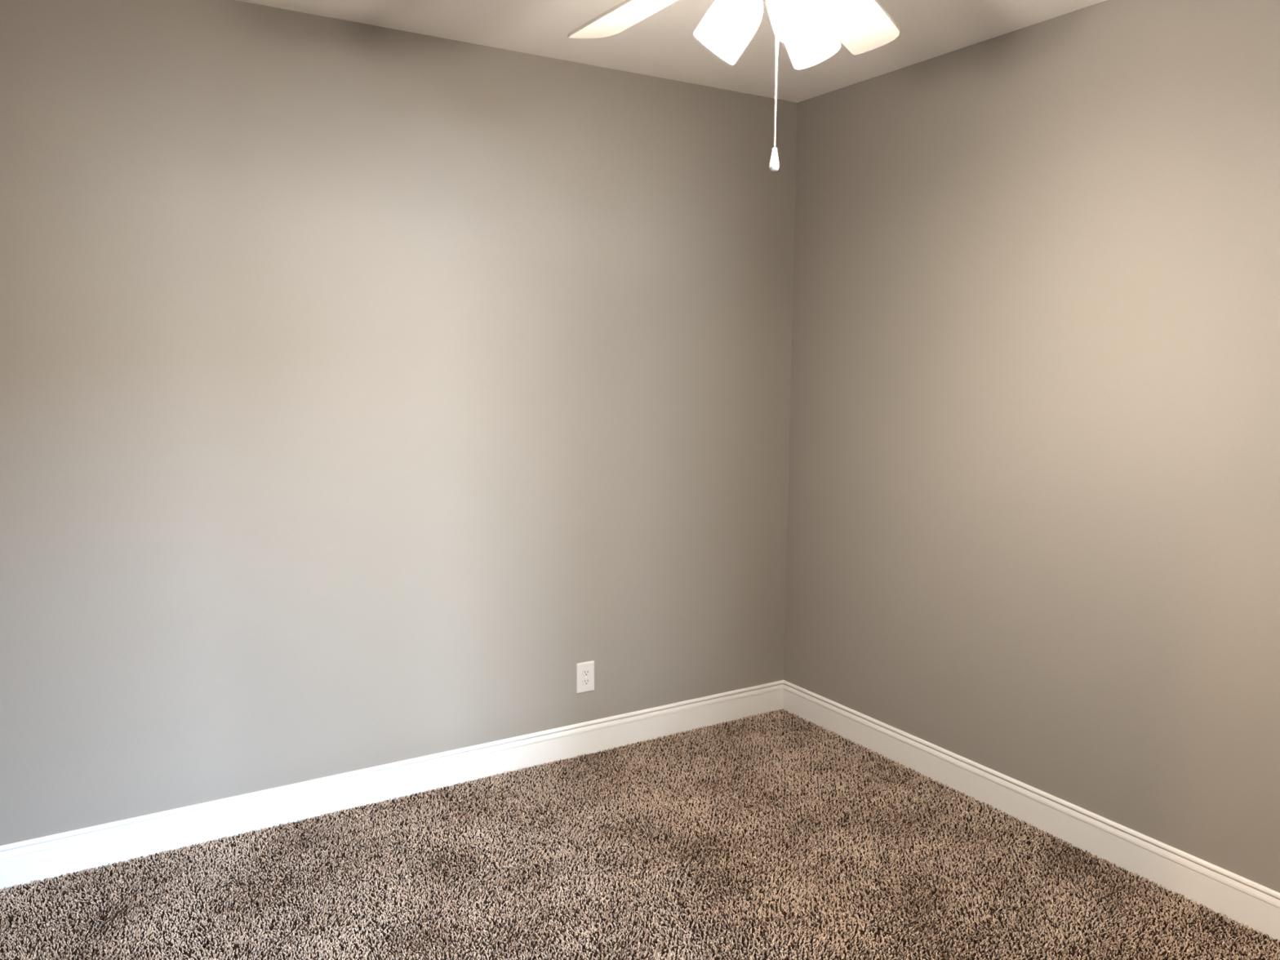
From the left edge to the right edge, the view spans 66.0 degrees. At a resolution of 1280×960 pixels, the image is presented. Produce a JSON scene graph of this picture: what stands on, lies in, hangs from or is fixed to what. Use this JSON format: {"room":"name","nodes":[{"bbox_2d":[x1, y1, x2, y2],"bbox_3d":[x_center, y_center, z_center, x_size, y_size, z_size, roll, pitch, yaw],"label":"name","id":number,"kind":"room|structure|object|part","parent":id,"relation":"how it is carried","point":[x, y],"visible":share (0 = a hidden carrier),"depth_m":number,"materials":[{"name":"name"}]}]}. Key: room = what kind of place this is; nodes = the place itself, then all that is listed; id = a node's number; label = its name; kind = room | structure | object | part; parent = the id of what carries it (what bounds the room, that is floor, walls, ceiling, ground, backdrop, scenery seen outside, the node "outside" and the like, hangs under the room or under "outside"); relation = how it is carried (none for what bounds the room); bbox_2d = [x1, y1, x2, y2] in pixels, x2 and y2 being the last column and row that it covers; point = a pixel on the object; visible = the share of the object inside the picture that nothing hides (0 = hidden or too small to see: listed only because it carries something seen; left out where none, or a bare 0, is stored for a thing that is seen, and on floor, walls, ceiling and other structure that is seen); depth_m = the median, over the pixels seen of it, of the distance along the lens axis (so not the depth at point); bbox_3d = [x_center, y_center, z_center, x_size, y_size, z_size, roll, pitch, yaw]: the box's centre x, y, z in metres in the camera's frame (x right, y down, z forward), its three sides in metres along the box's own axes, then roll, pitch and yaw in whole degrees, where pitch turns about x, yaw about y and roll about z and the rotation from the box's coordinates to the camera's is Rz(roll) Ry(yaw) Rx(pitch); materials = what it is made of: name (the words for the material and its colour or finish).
{"room":"empty bedroom","nodes":[
{"label":"empty bedroom","id":0,"kind":"room"},
{"bbox_2d":[0,0,797,845],"bbox_3d":[-0.764,-0.195,3.667,3.560,2.752,0.120,-4,8,-31],"label":"wall","id":1,"kind":"structure","parent":0,"point":[365,388],"depth_m":3.44,"materials":[{"name":"beige paint"}]},
{"bbox_2d":[0,680,783,890],"bbox_3d":[-0.736,1.108,3.769,3.320,0.141,0.014,-4,8,-31],"label":"baseboard","id":2,"kind":"structure","parent":1,"relation":"attached to","point":[23,862],"depth_m":3.57,"materials":[{"name":"white wood"}]},
{"bbox_2d":[576,660,594,693],"bbox_3d":[-0.223,0.811,4.052,0.083,0.127,0.009,-4,8,-31],"label":"wall outlet","id":3,"kind":"object","parent":1,"relation":"attached to","point":[584,670],"visible":1,"depth_m":4.05,"materials":[{"name":"white plastic"}]},
{"bbox_2d":[582,669,590,676],"bbox_3d":[-0.221,0.793,4.047,0.034,0.028,0.003,-4,8,-31],"label":"receptacle","id":4,"kind":"object","parent":3,"relation":"attached to","point":[585,673],"depth_m":4.05,"materials":[{"name":"white plastic"}]},
{"bbox_2d":[582,678,590,685],"bbox_3d":[-0.221,0.831,4.051,0.034,0.028,0.003,-4,8,-31],"label":"receptacle","id":5,"kind":"object","parent":3,"relation":"attached to","point":[586,682],"depth_m":4.05,"materials":[{"name":"white plastic"}]},
{"bbox_2d":[0,712,1278,959],"bbox_3d":[0.254,1.428,2.183,3.560,0.100,4.040,-4,8,-31],"label":"floor","id":6,"kind":"structure","parent":0,"point":[903,940],"depth_m":2.99,"materials":[{"name":"brown carpet"}]},
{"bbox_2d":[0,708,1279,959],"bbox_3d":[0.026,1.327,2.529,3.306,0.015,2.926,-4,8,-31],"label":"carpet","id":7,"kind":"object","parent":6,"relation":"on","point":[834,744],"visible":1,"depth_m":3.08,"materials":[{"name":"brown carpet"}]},
{"bbox_2d":[236,0,1106,102],"bbox_3d":[0.269,-1.403,1.837,3.560,0.100,4.040,-4,8,-31],"label":"ceiling","id":8,"kind":"structure","parent":0,"point":[664,44],"depth_m":3.39,"materials":[{"name":"paint"}]},
{"bbox_2d":[567,0,900,171],"bbox_3d":[0.248,-1.008,2.027,1.240,0.731,1.248,-4,8,-31],"label":"ceiling fan","id":9,"kind":"object","parent":8,"relation":"hanging from","point":[811,31],"visible":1,"depth_m":2.07,"materials":[{"name":"white glass"}]},
{"bbox_3d":[0.021,-1.126,2.327,0.136,0.068,0.484,-6,9,-40],"label":"blade","id":10,"kind":"part","parent":9,"relation":"part of","materials":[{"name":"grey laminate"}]},
{"bbox_3d":[0.186,-0.958,2.063,0.148,0.161,0.106,3,7,18],"label":"lamp shade","id":11,"kind":"part","parent":9,"relation":"part of","materials":[{"name":"white glass"}]},
{"bbox_3d":[0.278,-0.664,2.037,0.020,0.047,0.020,-4,8,-31],"label":"pull knob","id":12,"kind":"part","parent":9,"relation":"part of","materials":[{"name":"white plastic"}]},
{"bbox_3d":[0.279,-0.857,2.014,0.004,0.352,0.004,-4,8,-31],"label":"pull chain","id":13,"kind":"part","parent":9,"relation":"part of","materials":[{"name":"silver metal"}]},
{"bbox_3d":[0.304,-0.936,1.935,0.055,0.055,0.057,-4,8,-31],"label":"bulb","id":14,"kind":"part","parent":9,"relation":"part of","materials":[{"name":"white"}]},
{"bbox_3d":[0.304,-0.941,1.933,0.106,0.161,0.148,-1,7,-12],"label":"lamp shade","id":15,"kind":"part","parent":9,"relation":"part of","materials":[{"name":"white glass"}]},
{"bbox_3d":[0.359,-0.961,2.101,0.147,0.161,0.113,-4,8,-31],"label":"lamp shade","id":16,"kind":"part","parent":9,"relation":"part of","materials":[{"name":"white glass"}]},
{"bbox_3d":[0.498,-1.127,2.362,0.136,0.068,0.484,5,8,31],"label":"blade","id":17,"kind":"part","parent":9,"relation":"part of","materials":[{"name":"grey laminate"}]},
{"bbox_2d":[783,0,1279,893],"bbox_3d":[1.759,-0.082,2.853,0.120,2.752,3.920,-4,8,-31],"label":"wall","id":18,"kind":"structure","parent":0,"point":[1033,526],"depth_m":3.29,"materials":[{"name":"beige paint"}]},
{"bbox_2d":[782,680,1279,941],"bbox_3d":[1.663,1.211,3.027,0.014,0.141,3.800,-4,8,-31],"label":"baseboard","id":19,"kind":"structure","parent":18,"relation":"attached to","point":[1255,905],"depth_m":3.37,"materials":[{"name":"white wood"}]}
]}

